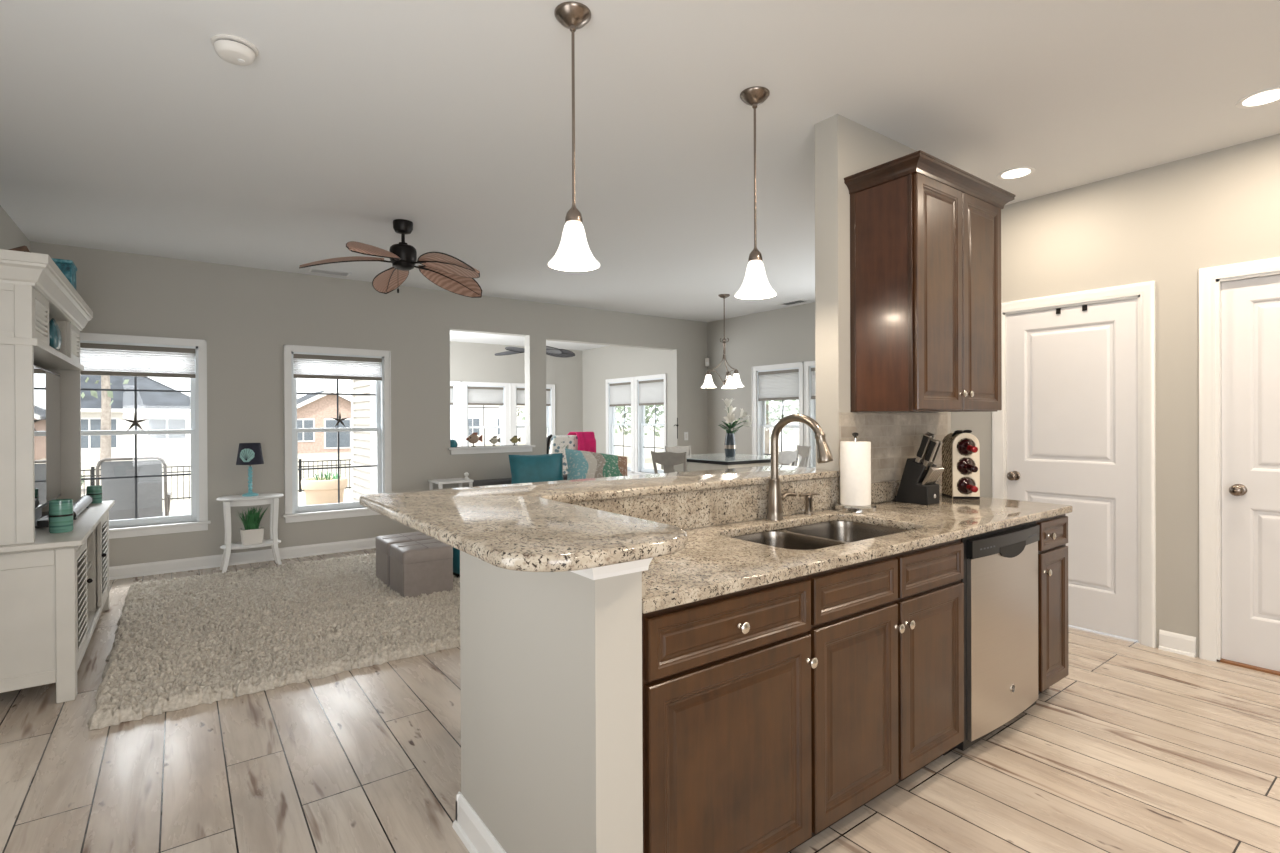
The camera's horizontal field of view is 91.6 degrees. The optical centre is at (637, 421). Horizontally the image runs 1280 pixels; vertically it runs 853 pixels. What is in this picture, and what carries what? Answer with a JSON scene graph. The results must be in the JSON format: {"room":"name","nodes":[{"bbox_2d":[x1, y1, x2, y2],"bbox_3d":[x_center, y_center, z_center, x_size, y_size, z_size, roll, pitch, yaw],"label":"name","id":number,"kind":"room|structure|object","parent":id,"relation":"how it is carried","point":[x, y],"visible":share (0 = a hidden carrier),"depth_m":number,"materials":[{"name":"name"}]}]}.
{"room":"kitchen","nodes":[
{"label":"kitchen","id":0,"kind":"room"},
{"bbox_2d":[0,205,29,250],"bbox_3d":[-2.563,-0.050,1.787,0.100,2.794,7.920,0,0,-36],"label":"wall","id":1,"kind":"structure","parent":0,"point":[11,236],"depth_m":4.39,"materials":[{"name":"beige paint"}]},
{"bbox_2d":[352,380,370,501],"bbox_3d":[-3.460,-0.014,8.458,0.045,2.890,3.600,0,0,-36],"label":"wall","id":2,"kind":"structure","parent":0,"point":[362,450],"depth_m":9.40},
{"bbox_2d":[351,380,376,501],"bbox_3d":[-3.922,-0.016,9.086,0.047,2.894,2.080,0,0,-36],"label":"trim","id":3,"kind":"structure","parent":2,"relation":"attached to","point":[373,434],"depth_m":8.84,"materials":[{"name":"white paint"}]},
{"bbox_2d":[30,241,707,566],"bbox_3d":[-1.990,-0.069,7.218,7.471,2.794,0.140,0,0,-36],"label":"wall","id":4,"kind":"structure","parent":0,"point":[246,316],"depth_m":6.22,"materials":[{"name":"beige paint"}]},
{"bbox_2d":[80,332,210,538],"bbox_3d":[-4.373,0.131,5.423,1.064,1.737,0.180,0,0,-36],"label":"window","id":5,"kind":"structure","parent":4,"relation":"in","point":[198,385],"depth_m":5.59,"materials":[{"name":"white paint"}]},
{"bbox_2d":[80,343,194,377],"bbox_3d":[-4.367,-0.523,5.409,0.856,0.264,0.042,0,0,-36],"label":"cellular shade","id":6,"kind":"object","parent":5,"relation":"attached to","point":[96,359],"visible":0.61,"depth_m":5.40,"materials":[{"name":"fabric"}]},
{"bbox_2d":[109,537,375,579],"bbox_3d":[-1.895,1.273,7.185,7.371,0.108,0.026,0,0,-36],"label":"baseboard","id":7,"kind":"structure","parent":4,"relation":"attached to","point":[177,565],"depth_m":5.81,"materials":[{"name":"white paint"}]},
{"bbox_2d":[283,345,391,522],"bbox_3d":[-3.063,0.122,6.389,1.034,1.737,0.180,0,0,-36],"label":"window","id":8,"kind":"structure","parent":4,"relation":"in","point":[292,514],"depth_m":6.33,"materials":[{"name":"white paint"}]},
{"bbox_2d":[293,354,381,380],"bbox_3d":[-3.058,-0.547,6.375,0.826,0.234,0.042,0,0,-36],"label":"cellular shade","id":9,"kind":"object","parent":8,"relation":"attached to","point":[305,366],"visible":1,"depth_m":6.35,"materials":[{"name":"fabric"}]},
{"bbox_2d":[448,445,534,454],"bbox_3d":[-1.741,0.336,7.386,1.075,0.080,0.205,0,0,-36],"label":"trim","id":10,"kind":"structure","parent":4,"relation":"attached to","point":[517,448],"depth_m":7.30,"materials":[{"name":"white paint"}]},
{"bbox_2d":[354,341,582,498],"bbox_3d":[-2.748,-0.077,11.134,4.320,2.794,0.140,0,0,-36],"label":"wall","id":11,"kind":"structure","parent":0,"point":[469,362],"depth_m":11.48,"materials":[{"name":"beige paint"}]},
{"bbox_2d":[450,381,460,446],"bbox_3d":[-3.459,0.146,10.571,0.950,1.667,0.180,0,0,-36],"label":"window","id":12,"kind":"structure","parent":11,"relation":"in","point":[455,409],"depth_m":10.76,"materials":[{"name":"white paint"}]},
{"bbox_2d":[461,381,510,446],"bbox_3d":[-2.719,0.141,11.117,0.970,1.667,0.180,0,0,-36],"label":"window","id":13,"kind":"structure","parent":11,"relation":"in","point":[505,409],"depth_m":11.17,"materials":[{"name":"white paint"}]},
{"bbox_2d":[468,386,502,404],"bbox_3d":[-2.712,-0.448,11.104,0.671,0.324,0.042,0,0,-36],"label":"cellular shade","id":14,"kind":"object","parent":13,"relation":"attached to","point":[476,395],"visible":1,"depth_m":11.09,"materials":[{"name":"fabric"}]},
{"bbox_2d":[511,383,554,444],"bbox_3d":[-1.977,0.136,11.665,0.954,1.667,0.180,0,0,-36],"label":"window","id":15,"kind":"structure","parent":11,"relation":"in","point":[550,410],"depth_m":11.59,"materials":[{"name":"white paint"}]},
{"bbox_2d":[517,388,549,405],"bbox_3d":[-1.952,-0.453,11.665,0.701,0.324,0.042,0,0,-36],"label":"cellular shade","id":16,"kind":"object","parent":15,"relation":"attached to","point":[520,391],"visible":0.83,"depth_m":11.52,"materials":[{"name":"fabric"}]},
{"bbox_2d":[450,331,609,350],"bbox_3d":[-1.686,-1.431,9.699,4.420,0.100,3.630,0,0,-36],"label":"ceiling","id":17,"kind":"structure","parent":0,"point":[458,336],"depth_m":10.76,"materials":[{"name":"paint"}]},
{"bbox_2d":[495,346,574,357],"bbox_3d":[-1.548,-1.198,9.622,1.253,0.365,1.238,0,0,-36],"label":"ceiling fan","id":18,"kind":"object","parent":17,"relation":"hanging from","point":[563,353],"visible":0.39,"depth_m":9.61,"materials":[{"name":"wood"}]},
{"bbox_2d":[0,0,1279,321],"bbox_3d":[1.108,-1.519,3.174,7.671,0.100,10.190,0,0,-36],"label":"ceiling","id":19,"kind":"structure","parent":0,"point":[123,126],"depth_m":2.98,"materials":[{"name":"paint"}]},
{"bbox_2d":[211,34,257,65],"bbox_3d":[-1.560,-1.428,2.412,0.156,0.052,0.156,0,0,-36],"label":"smoke detector","id":20,"kind":"object","parent":19,"relation":"attached to","point":[236,50],"visible":1,"depth_m":2.38,"materials":[{"name":"white plastic"}]},
{"bbox_2d":[308,268,351,276],"bbox_3d":[-3.007,-1.453,6.083,0.360,0.009,0.180,0,0,-36],"label":"ceiling vent","id":21,"kind":"object","parent":19,"relation":"in","point":[312,270],"visible":1,"depth_m":6.07,"materials":[{"name":"metal"}]},
{"bbox_2d":[299,219,481,297],"bbox_3d":[-1.736,-1.192,4.607,1.306,0.534,1.281,0,0,-36],"label":"ceiling fan","id":22,"kind":"object","parent":19,"relation":"hanging from","point":[448,272],"visible":1,"depth_m":4.51,"materials":[{"name":"brown metal"}]},
{"bbox_2d":[548,1,599,271],"bbox_3d":[-0.229,-1.009,2.230,0.188,0.900,0.188,0,0,-36],"label":"pendant light","id":23,"kind":"object","parent":19,"relation":"hanging from","point":[573,254],"visible":1,"depth_m":2.21,"materials":[{"name":"glass"}]},
{"bbox_2d":[701,294,743,388],"bbox_3d":[1.047,-0.937,7.263,0.513,1.086,0.469,0,0,-36],"label":"chandelier","id":24,"kind":"object","parent":19,"relation":"hanging from","point":[729,382],"visible":1,"depth_m":7.27,"materials":[{"name":"glass"}]},
{"bbox_2d":[734,86,776,298],"bbox_3d":[0.527,-1.014,2.788,0.188,0.900,0.188,0,0,-36],"label":"pendant light","id":25,"kind":"object","parent":19,"relation":"hanging from","point":[755,285],"visible":1,"depth_m":2.76,"materials":[{"name":"glass"}]},
{"bbox_2d":[997,166,1034,179],"bbox_3d":[2.250,-1.472,3.700,0.194,0.006,0.194,0,0,-36],"label":"recessed light","id":26,"kind":"object","parent":19,"relation":"in","point":[1018,172],"visible":1,"depth_m":3.69,"materials":[{"name":"white paint"}]},
{"bbox_2d":[1236,86,1279,108],"bbox_3d":[2.857,-1.472,2.834,0.194,0.006,0.194,0,0,-36],"label":"recessed light","id":27,"kind":"object","parent":19,"relation":"in","point":[1268,96],"visible":1,"depth_m":2.84,"materials":[{"name":"white paint"}]},
{"bbox_2d":[0,548,1279,852],"bbox_3d":[0.044,1.386,4.643,7.671,0.120,13.820,0,0,-36],"label":"floor","id":28,"kind":"structure","parent":0,"point":[1140,748],"depth_m":2.38,"materials":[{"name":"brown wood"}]},
{"bbox_2d":[0,249,114,703],"bbox_3d":[-3.465,0.282,3.583,0.574,2.126,1.908,0,0,-36],"label":"entertainment center","id":29,"kind":"object","parent":28,"relation":"on","point":[49,617],"visible":0.98,"depth_m":2.94,"materials":[{"name":"white paint"}]},
{"bbox_2d":[0,320,83,370],"bbox_3d":[-3.526,-0.504,3.537,0.405,0.300,1.800,0,0,-36],"label":"shelf","id":30,"kind":"object","parent":29,"relation":"attached to","point":[33,335],"depth_m":3.29,"materials":[{"name":"white paint"}]},
{"bbox_2d":[34,365,60,527],"bbox_3d":[-3.487,0.129,3.591,0.170,0.888,1.480,0,0,-36],"label":"television","id":31,"kind":"object","parent":29,"relation":"on","point":[47,404],"visible":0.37,"depth_m":3.75,"materials":[{"name":"black plastic"}]},
{"bbox_2d":[49,318,61,349],"bbox_3d":[-3.516,-0.502,3.750,0.080,0.224,0.350,0,0,-36],"label":"fish ornament","id":32,"kind":"object","parent":29,"relation":"in","point":[55,339],"visible":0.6,"depth_m":3.67,"materials":[{"name":"teal ceramic"}]},
{"bbox_2d":[48,499,73,532],"bbox_3d":[-2.981,0.490,3.219,0.097,0.165,0.097,0,0,-36],"label":"candle jar","id":33,"kind":"object","parent":29,"relation":"on","point":[61,513],"visible":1,"depth_m":3.19,"materials":[{"name":"green glass"}]},
{"bbox_2d":[51,258,76,289],"bbox_3d":[-3.834,-0.915,4.106,0.185,0.268,0.250,0,0,-36],"label":"box","id":34,"kind":"object","parent":29,"relation":"on","point":[68,268],"visible":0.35,"depth_m":4.05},
{"bbox_2d":[73,495,92,519],"bbox_3d":[-3.479,0.536,3.870,0.070,0.072,0.880,0,0,-36],"label":"soundbar","id":35,"kind":"object","parent":29,"relation":"on","point":[84,501],"visible":0.64,"depth_m":3.85,"materials":[{"name":"silver metal"}]},
{"bbox_2d":[86,485,102,503],"bbox_3d":[-3.800,0.513,4.354,0.087,0.120,0.087,0,0,-36],"label":"candle jar","id":36,"kind":"object","parent":29,"relation":"on","point":[95,491],"visible":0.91,"depth_m":4.33,"materials":[{"name":"green glass"}]},
{"bbox_2d":[216,493,283,572],"bbox_3d":[-3.491,1.007,5.625,0.520,0.666,0.360,0,0,-36],"label":"side table","id":37,"kind":"object","parent":28,"relation":"on","point":[272,499],"visible":0.91,"depth_m":5.56,"materials":[{"name":"white paint"}]},
{"bbox_2d":[236,443,263,496],"bbox_3d":[-3.498,0.436,5.621,0.216,0.475,0.216,0,0,-36],"label":"table lamp","id":38,"kind":"object","parent":37,"relation":"on","point":[250,454],"visible":1,"depth_m":5.56,"materials":[{"name":"fabric"}]},
{"bbox_2d":[220,539,280,549],"bbox_3d":[-3.491,1.113,5.626,0.470,0.023,0.320,0,0,-36],"label":"shelf","id":39,"kind":"object","parent":37,"relation":"attached to","point":[266,542],"depth_m":5.56,"materials":[{"name":"white paint"}]},
{"bbox_2d":[235,506,266,544],"bbox_3d":[-3.490,0.932,5.610,0.256,0.339,0.274,0,0,-15],"label":"potted grass","id":40,"kind":"object","parent":37,"relation":"on","point":[252,533],"depth_m":5.57,"materials":[{"name":"white ceramic"}]},
{"bbox_2d":[240,526,263,544],"bbox_3d":[-3.475,1.034,5.612,0.180,0.135,0.153,0,0,-36],"label":"pot","id":41,"kind":"object","parent":40,"relation":"attached to","point":[250,535],"depth_m":5.56,"materials":[{"name":"white ceramic"}]},
{"bbox_2d":[87,553,459,729],"bbox_3d":[-2.048,1.293,4.665,2.910,0.082,2.801,0,0,-36],"label":"shag rug","id":42,"kind":"object","parent":28,"relation":"on","point":[181,643],"visible":0.64,"depth_m":3.77,"materials":[{"name":"carpet"}]},
{"bbox_2d":[376,532,433,586],"bbox_3d":[-1.894,1.119,5.070,0.372,0.369,0.372,0,0,-36],"label":"storage ottoman","id":43,"kind":"object","parent":42,"relation":"on","point":[383,543],"visible":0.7,"depth_m":4.96,"materials":[{"name":"grey leather"}]},
{"bbox_2d":[390,539,452,597],"bbox_3d":[-1.650,1.119,4.747,0.372,0.369,0.372,0,0,-36],"label":"storage ottoman","id":44,"kind":"object","parent":42,"relation":"on","point":[422,566],"visible":0.83,"depth_m":4.61,"materials":[{"name":"grey leather"}]},
{"bbox_2d":[428,478,473,489],"bbox_3d":[-2.035,0.984,6.793,0.380,0.690,0.350,0,0,-36],"label":"console table","id":45,"kind":"object","parent":28,"relation":"on","point":[440,482],"visible":0.31,"depth_m":6.72,"materials":[{"name":"white paint"}]},
{"bbox_2d":[468,474,566,486],"bbox_3d":[-0.966,0.993,7.129,1.660,0.660,0.980,0,0,-36],"label":"settee","id":46,"kind":"object","parent":28,"relation":"on","point":[487,482],"visible":0.02,"depth_m":7.03,"materials":[{"name":"grey fabric"}]},
{"bbox_2d":[509,453,563,483],"bbox_3d":[-1.123,0.604,7.001,0.642,0.470,0.228,0,0,-30],"label":"throw pillow","id":47,"kind":"object","parent":46,"relation":"on","point":[545,467],"visible":0.61,"depth_m":6.92,"materials":[{"name":"teal fabric"}]},
{"bbox_2d":[565,448,626,479],"bbox_3d":[-0.457,0.585,7.244,0.863,0.547,0.334,0,0,-27],"label":"throw pillow","id":48,"kind":"object","parent":46,"relation":"on","point":[581,464],"visible":0.69,"depth_m":7.14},
{"bbox_2d":[547,434,577,473],"bbox_3d":[-1.158,0.750,9.206,0.736,1.137,0.732,0,0,-36],"label":"armchair","id":49,"kind":"object","parent":28,"relation":"on","point":[557,443],"visible":0.23,"depth_m":8.85,"materials":[{"name":"white fabric"}]},
{"bbox_2d":[568,432,595,452],"bbox_3d":[-0.830,0.336,9.153,0.330,0.361,0.385,0,0,-36],"label":"throw blanket","id":50,"kind":"object","parent":49,"relation":"on","point":[586,441],"visible":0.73,"depth_m":9.02,"materials":[{"name":"pink fabric"}]},
{"bbox_2d":[651,451,686,473],"bbox_3d":[0.415,0.812,6.504,0.432,1.019,0.464,0,0,30],"label":"dining chair","id":51,"kind":"object","parent":28,"relation":"on","point":[668,460],"visible":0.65,"depth_m":6.31,"materials":[{"name":"grey wood"}]},
{"bbox_2d":[661,453,797,471],"bbox_3d":[0.992,0.853,6.883,1.060,0.923,1.100,0,0,-36],"label":"dining table","id":52,"kind":"object","parent":28,"relation":"on","point":[697,462],"visible":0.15,"depth_m":6.48,"materials":[{"name":"brown metal"}]},
{"bbox_2d":[724,431,735,456],"bbox_3d":[1.021,0.251,6.855,0.127,0.280,0.127,0,0,-36],"label":"flower vase","id":53,"kind":"object","parent":52,"relation":"on","point":[730,444],"visible":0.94,"depth_m":6.81,"materials":[{"name":"grey glass"}]},
{"bbox_2d":[718,398,752,433],"bbox_3d":[1.082,0.009,6.823,0.368,0.533,0.357,0,0,19],"label":"lily bouquet","id":54,"kind":"object","parent":53,"relation":"in","point":[729,418],"visible":1,"depth_m":6.81,"materials":[{"name":"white plant"}]},
{"bbox_2d":[642,575,817,852],"bbox_3d":[0.093,0.894,1.897,0.636,0.880,0.652,0,0,-36],"label":"base cabinet","id":55,"kind":"object","parent":28,"relation":"on","point":[726,679],"visible":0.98,"depth_m":1.65,"materials":[{"name":"brown wood"}]},
{"bbox_2d":[779,449,797,465],"bbox_3d":[1.408,0.807,6.592,0.432,1.019,0.464,0,0,-40],"label":"dining chair","id":56,"kind":"object","parent":28,"relation":"on","point":[785,457],"visible":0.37,"depth_m":6.43,"materials":[{"name":"white fabric"}]},
{"bbox_2d":[795,445,810,466],"bbox_3d":[1.825,0.802,7.516,0.464,1.019,0.432,0,0,-6],"label":"dining chair","id":57,"kind":"object","parent":28,"relation":"on","point":[804,451],"visible":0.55,"depth_m":7.51,"materials":[{"name":"grey wood"}]},
{"bbox_2d":[790,539,963,850],"bbox_3d":[0.720,0.889,2.360,0.920,0.880,0.652,0,0,-36],"label":"base cabinet","id":58,"kind":"object","parent":28,"relation":"on","point":[887,633],"visible":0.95,"depth_m":2.07,"materials":[{"name":"brown wood"}]},
{"bbox_2d":[642,493,1072,613],"bbox_3d":[0.867,0.431,2.498,2.603,0.033,0.654,0,0,-36],"label":"countertop","id":59,"kind":"structure","parent":58,"relation":"on","point":[712,563],"depth_m":2.10,"materials":[{"name":"stone"}]},
{"bbox_2d":[767,414,832,520],"bbox_3d":[0.693,0.192,2.560,0.161,0.446,0.321,0,0,-36],"label":"kitchen faucet","id":60,"kind":"object","parent":59,"relation":"on","point":[775,498],"visible":1,"depth_m":2.61,"materials":[{"name":"silver metal"}]},
{"bbox_2d":[799,492,817,514],"bbox_3d":[0.761,0.365,2.767,0.116,0.099,0.044,0,0,-36],"label":"soap dispenser","id":61,"kind":"object","parent":59,"relation":"on","point":[808,496],"visible":1,"depth_m":2.75,"materials":[{"name":"silver metal"}]},
{"bbox_2d":[731,521,909,549],"bbox_3d":[0.718,0.546,2.400,0.880,0.194,0.510,0,0,-36],"label":"sink","id":62,"kind":"object","parent":59,"relation":"in","point":[831,533],"visible":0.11,"depth_m":2.63,"materials":[{"name":"metal"}]},
{"bbox_2d":[835,432,876,512],"bbox_3d":[1.007,0.232,2.874,0.184,0.361,0.184,0,0,-36],"label":"paper towel holder","id":63,"kind":"object","parent":59,"relation":"on","point":[872,508],"visible":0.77,"depth_m":2.81,"materials":[{"name":"metal"}]},
{"bbox_2d":[840,441,870,505],"bbox_3d":[1.007,0.238,2.874,0.134,0.288,0.134,0,0,-36],"label":"paper towel roll","id":64,"kind":"object","parent":63,"relation":"on","point":[855,457],"visible":0.99,"depth_m":2.82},
{"bbox_2d":[871,475,941,503],"bbox_3d":[1.352,0.359,3.249,0.926,0.101,0.022,0,0,-36],"label":"granite upstand","id":65,"kind":"object","parent":59,"relation":"on","point":[885,491],"visible":0.28,"depth_m":3.17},
{"bbox_2d":[895,458,939,504],"bbox_3d":[1.408,0.298,3.134,0.115,0.224,0.176,0,0,-36],"label":"knife block","id":66,"kind":"object","parent":59,"relation":"on","point":[911,489],"visible":0.9,"depth_m":3.08,"materials":[{"name":"wood"}]},
{"bbox_2d":[915,434,931,462],"bbox_3d":[1.408,0.143,3.070,0.022,0.163,0.088,0,0,-36],"label":"kitchen knife","id":67,"kind":"object","parent":66,"relation":"in","point":[923,448],"visible":1,"depth_m":3.06,"materials":[{"name":"metal"}]},
{"bbox_2d":[923,439,938,469],"bbox_3d":[1.430,0.163,3.040,0.022,0.153,0.081,0,0,-36],"label":"kitchen knife","id":68,"kind":"object","parent":66,"relation":"in","point":[933,445],"visible":1,"depth_m":3.03,"materials":[{"name":"metal"}]},
{"bbox_2d":[942,430,979,498],"bbox_3d":[1.736,0.227,3.348,0.136,0.363,0.155,0,0,6],"label":"wine rack","id":69,"kind":"object","parent":59,"relation":"on","point":[951,476],"visible":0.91,"depth_m":3.28,"materials":[{"name":"wood"}]},
{"bbox_2d":[958,478,977,493],"bbox_3d":[1.725,0.340,3.238,0.085,0.085,0.105,0,0,6],"label":"wine bottle","id":70,"kind":"object","parent":69,"relation":"in","point":[965,485],"visible":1,"depth_m":3.26,"materials":[{"name":"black glass"}]},
{"bbox_2d":[958,439,977,454],"bbox_3d":[1.724,0.136,3.237,0.085,0.085,0.105,0,0,6],"label":"wine bottle","id":71,"kind":"object","parent":69,"relation":"in","point":[965,446],"visible":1,"depth_m":3.26,"materials":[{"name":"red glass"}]},
{"bbox_2d":[958,458,977,473],"bbox_3d":[1.724,0.237,3.237,0.085,0.085,0.105,0,0,6],"label":"wine bottle","id":72,"kind":"object","parent":69,"relation":"in","point":[966,465],"visible":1,"depth_m":3.26,"materials":[{"name":"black glass"}]},
{"bbox_2d":[943,521,1038,754],"bbox_3d":[1.359,0.885,2.832,0.666,0.880,0.642,0,0,-36],"label":"dishwasher","id":73,"kind":"object","parent":28,"relation":"on","point":[1000,581],"visible":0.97,"depth_m":2.53,"materials":[{"name":"silver metal"}]},
{"bbox_2d":[1036,514,1068,694],"bbox_3d":[1.771,0.882,3.135,0.353,0.880,0.652,0,0,-36],"label":"base cabinet","id":74,"kind":"object","parent":28,"relation":"on","point":[1053,645],"visible":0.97,"depth_m":2.89,"materials":[{"name":"brown wood"}]},
{"bbox_2d":[460,508,833,852],"bbox_3d":[0.384,0.804,2.254,1.795,1.055,0.828,0,0,-36],"label":"wall","id":75,"kind":"structure","parent":0,"point":[551,662],"depth_m":1.55,"materials":[{"name":"beige paint"}]},
{"bbox_2d":[452,791,505,852],"bbox_3d":[0.368,1.278,2.258,1.821,0.108,0.854,0,0,-36],"label":"baseboard","id":76,"kind":"structure","parent":75,"relation":"attached to","point":[474,834],"depth_m":1.94,"materials":[{"name":"white paint"}]},
{"bbox_2d":[359,465,839,571],"bbox_3d":[0.282,0.256,2.212,2.122,0.032,1.255,0,0,-36],"label":"countertop","id":77,"kind":"structure","parent":75,"relation":"on","point":[527,527],"depth_m":1.60,"materials":[{"name":"stone"}]},
{"bbox_2d":[571,558,652,579],"bbox_3d":[-0.277,0.315,1.743,0.204,0.075,0.865,0,0,-36],"label":"trim","id":78,"kind":"structure","parent":75,"relation":"attached to","point":[607,571],"depth_m":1.41,"materials":[{"name":"white paint"}]},
{"bbox_2d":[569,477,838,596],"bbox_3d":[0.475,0.344,2.236,1.662,0.145,0.654,0,0,-36],"label":"backsplash","id":79,"kind":"structure","parent":75,"relation":"attached to","point":[702,508],"depth_m":2.50,"materials":[{"name":"stone"}]},
{"bbox_2d":[582,302,814,475],"bbox_3d":[1.238,-0.091,9.252,0.140,2.794,7.620,0,0,-36],"label":"wall","id":80,"kind":"structure","parent":0,"point":[784,335],"depth_m":9.09,"materials":[{"name":"beige paint"}]},
{"bbox_2d":[606,377,633,475],"bbox_3d":[-0.276,0.094,11.256,0.180,1.737,0.922,0,0,-36],"label":"window","id":81,"kind":"structure","parent":80,"relation":"in","point":[611,423],"depth_m":11.52,"materials":[{"name":"white paint"}]},
{"bbox_2d":[609,382,630,405],"bbox_3d":[-0.299,-0.482,11.256,0.042,0.420,0.686,0,0,-36],"label":"cellular shade","id":82,"kind":"object","parent":81,"relation":"attached to","point":[620,393],"visible":1,"depth_m":11.24,"materials":[{"name":"fabric"}]},
{"bbox_2d":[632,374,666,474],"bbox_3d":[0.250,0.094,10.542,0.180,1.737,0.932,0,0,-36],"label":"window","id":83,"kind":"structure","parent":80,"relation":"in","point":[639,410],"depth_m":10.80,"materials":[{"name":"white paint"}]},
{"bbox_2d":[639,379,663,404],"bbox_3d":[0.244,-0.482,10.520,0.042,0.420,0.696,0,0,-36],"label":"cellular shade","id":84,"kind":"object","parent":83,"relation":"attached to","point":[651,392],"visible":0.91,"depth_m":10.50,"materials":[{"name":"fabric"}]},
{"bbox_2d":[752,362,803,463],"bbox_3d":[1.897,0.103,8.310,0.180,1.717,0.914,0,0,-36],"label":"window","id":85,"kind":"structure","parent":80,"relation":"in","point":[759,425],"depth_m":8.57,"materials":[{"name":"white paint"}]},
{"bbox_2d":[758,369,798,400],"bbox_3d":[1.886,-0.476,8.295,0.042,0.394,0.696,0,0,-36],"label":"cellular shade","id":86,"kind":"object","parent":85,"relation":"attached to","point":[781,384],"visible":1,"depth_m":8.27,"materials":[{"name":"fabric"}]},
{"bbox_2d":[804,361,815,467],"bbox_3d":[2.429,0.102,7.590,0.180,1.717,0.914,0,0,-36],"label":"window","id":87,"kind":"structure","parent":80,"relation":"in","point":[809,404],"depth_m":7.87,"materials":[{"name":"white paint"}]},
{"bbox_2d":[815,114,950,502],"bbox_3d":[1.348,-0.073,3.343,1.060,2.794,0.133,0,0,-36],"label":"wall","id":88,"kind":"structure","parent":0,"point":[844,147],"depth_m":3.02,"materials":[{"name":"beige paint"}]},
{"bbox_2d":[839,412,947,485],"bbox_3d":[1.369,0.132,3.268,0.999,0.352,0.012,0,0,-36],"label":"tile backsplash","id":89,"kind":"structure","parent":88,"relation":"attached to","point":[894,438],"depth_m":3.22,"materials":[{"name":"tile"}]},
{"bbox_2d":[844,150,1015,411],"bbox_3d":[1.484,-0.610,3.122,0.928,1.128,0.384,0,0,-36],"label":"upper cabinet","id":90,"kind":"object","parent":88,"relation":"attached to","point":[925,230],"visible":1,"depth_m":2.92,"materials":[{"name":"brown wood"}]},
{"bbox_2d":[951,134,1279,656],"bbox_3d":[3.783,-0.083,2.667,0.120,2.794,6.200,0,0,-36],"label":"wall","id":91,"kind":"structure","parent":0,"point":[1163,224],"depth_m":3.57,"materials":[{"name":"beige paint"}]},
{"bbox_2d":[992,281,1155,647],"bbox_3d":[2.766,0.251,3.992,0.186,2.128,0.896,0,0,-36],"label":"door","id":92,"kind":"structure","parent":91,"relation":"in","point":[1075,426],"depth_m":3.88,"materials":[{"name":"white paint"}]},
{"bbox_2d":[1158,630,1195,657],"bbox_3d":[2.500,1.261,4.295,0.026,0.108,2.055,0,0,-36],"label":"baseboard","id":93,"kind":"structure","parent":91,"relation":"attached to","point":[1173,642],"depth_m":3.53,"materials":[{"name":"white paint"}]},
{"bbox_2d":[1199,257,1279,675],"bbox_3d":[3.438,0.235,3.102,0.163,2.158,0.946,0,0,-36],"label":"door","id":94,"kind":"structure","parent":91,"relation":"in","point":[1239,303],"depth_m":3.35,"materials":[{"name":"white paint"}]},
{"label":"outside","id":95,"kind":"structure","parent":0,"visible":0},
{"bbox_2d":[81,427,798,515],"bbox_3d":[-29.469,2.042,82.063,230.000,1.380,152.940,0,0,-36],"label":"lawn","id":96,"kind":"structure","parent":95,"point":[790,441],"depth_m":36.79,"materials":[{"name":"plant"}]},
{"bbox_2d":[81,375,128,479],"bbox_3d":[-23.398,-2.661,27.244,5.302,10.463,4.941,0,0,-36],"label":"tree","id":97,"kind":"object","parent":96,"relation":"on","point":[105,440],"visible":0.06,"depth_m":27.33,"materials":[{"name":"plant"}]},
{"bbox_2d":[80,375,190,462],"bbox_3d":[-36.729,-0.744,43.705,11.600,6.650,11.050,0,0,-36],"label":"house","id":98,"kind":"structure","parent":96,"relation":"on","point":[162,410],"depth_m":40.97,"materials":[{"name":"white"}]},
{"bbox_2d":[81,459,351,499],"bbox_3d":[-11.309,1.743,18.374,21.670,1.150,0.070,0,0,-36],"label":"iron fence","id":99,"kind":"object","parent":96,"relation":"on","point":[92,470],"visible":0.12,"depth_m":17.45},
{"bbox_2d":[297,388,350,452],"bbox_3d":[-27.641,-0.068,54.133,8.200,5.150,11.060,0,0,-36],"label":"house","id":100,"kind":"structure","parent":96,"relation":"on","point":[313,411],"depth_m":49.81,"materials":[{"name":"brick"}]},
{"bbox_2d":[468,405,524,444],"bbox_3d":[-15.636,-2.102,71.698,23.000,9.000,11.050,0,0,-36],"label":"house","id":101,"kind":"structure","parent":96,"relation":"on","point":[475,415],"depth_m":65.49,"materials":[{"name":"white"}]},
{"bbox_2d":[615,405,663,436],"bbox_3d":[0.154,-1.349,36.820,6.461,6.360,6.337,0,0,-36],"label":"tree","id":102,"kind":"object","parent":96,"relation":"on","point":[618,410],"visible":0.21,"depth_m":36.32,"materials":[{"name":"green plant"}]},
{"bbox_2d":[765,400,798,453],"bbox_3d":[6.244,-1.435,30.164,5.943,6.516,6.194,0,0,-36],"label":"tree","id":103,"kind":"object","parent":96,"relation":"on","point":[775,410],"visible":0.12,"depth_m":30.14,"materials":[{"name":"green plant"}]},
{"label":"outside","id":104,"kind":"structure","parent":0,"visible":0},
{"bbox_3d":[-5.961,1.446,6.576,6.200,0.025,3.538,0,0,-36],"label":"patio","id":105,"kind":"object","parent":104,"visible":0},
{"bbox_2d":[95,456,170,519],"bbox_3d":[-5.174,0.899,6.397,0.614,1.085,0.695,0,0,-36],"label":"patio chair","id":106,"kind":"object","parent":105,"relation":"on","point":[149,489],"visible":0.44,"depth_m":6.20,"materials":[{"name":"grey metal"}]},
{"bbox_2d":[301,471,347,504],"bbox_3d":[-3.871,1.006,7.707,0.518,0.828,0.518,0,0,-12],"label":"planter","id":107,"kind":"object","parent":105,"relation":"on","point":[318,490],"visible":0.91,"depth_m":7.52,"materials":[{"name":"stone"}]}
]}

